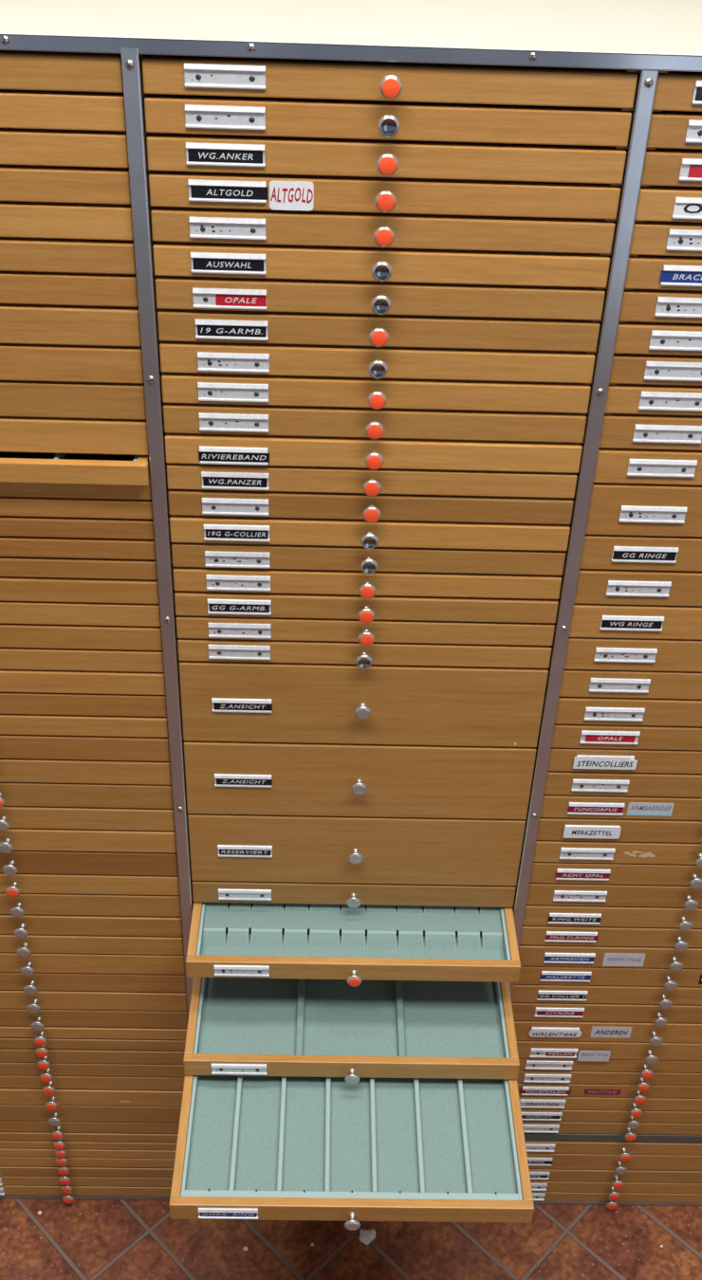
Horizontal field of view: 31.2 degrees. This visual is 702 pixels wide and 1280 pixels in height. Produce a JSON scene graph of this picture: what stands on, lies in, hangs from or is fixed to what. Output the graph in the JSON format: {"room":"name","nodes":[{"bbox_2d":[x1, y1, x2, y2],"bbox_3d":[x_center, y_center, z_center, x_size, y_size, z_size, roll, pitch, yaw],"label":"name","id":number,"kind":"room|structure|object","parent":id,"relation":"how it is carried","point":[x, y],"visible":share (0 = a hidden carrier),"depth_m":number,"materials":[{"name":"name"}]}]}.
{"room":"jewelry storage room","nodes":[
{"label":"jewelry storage room","id":0,"kind":"room"},
{"bbox_2d":[0,1198,701,1279],"bbox_3d":[-0.008,1.195,0.747,5.500,0.040,4.600,1,35,-1],"label":"floor","id":1,"kind":"structure","parent":0,"point":[81,1239],"depth_m":1.43,"materials":[{"name":"tile"}]},
{"bbox_2d":[0,50,188,1203],"bbox_3d":[-0.307,0.059,1.231,0.311,1.234,0.353,1,35,-1],"label":"cabinet","id":2,"kind":"object","parent":1,"relation":"on","point":[94,1017],"visible":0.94,"depth_m":1.03,"materials":[{"name":"brown wood"}]},
{"bbox_2d":[358,1228,375,1244],"bbox_3d":[0.019,0.680,1.433,0.020,0.008,0.020,1,35,-1],"label":"scrap","id":3,"kind":"object","parent":1,"relation":"on","point":[366,1236],"visible":1,"depth_m":1.43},
{"bbox_2d":[120,47,658,1230],"bbox_3d":[0.006,0.132,1.141,0.323,1.237,0.587,1,35,-1],"label":"cabinet","id":4,"kind":"object","parent":1,"relation":"on","point":[379,302],"visible":1,"depth_m":0.96,"materials":[{"name":"brown wood"}]},
{"bbox_2d":[0,0,701,72],"bbox_3d":[0.033,-0.512,0.979,1.600,0.010,0.566,1,35,-1],"label":"wall","id":5,"kind":"structure","parent":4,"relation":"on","point":[610,34],"depth_m":0.78,"materials":[{"name":"white paint"}]},
{"bbox_2d":[511,70,701,1209],"bbox_3d":[0.316,0.069,1.249,0.311,1.234,0.343,1,35,-1],"label":"cabinet","id":6,"kind":"object","parent":1,"relation":"on","point":[606,999],"visible":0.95,"depth_m":1.10,"materials":[{"name":"brown wood"}]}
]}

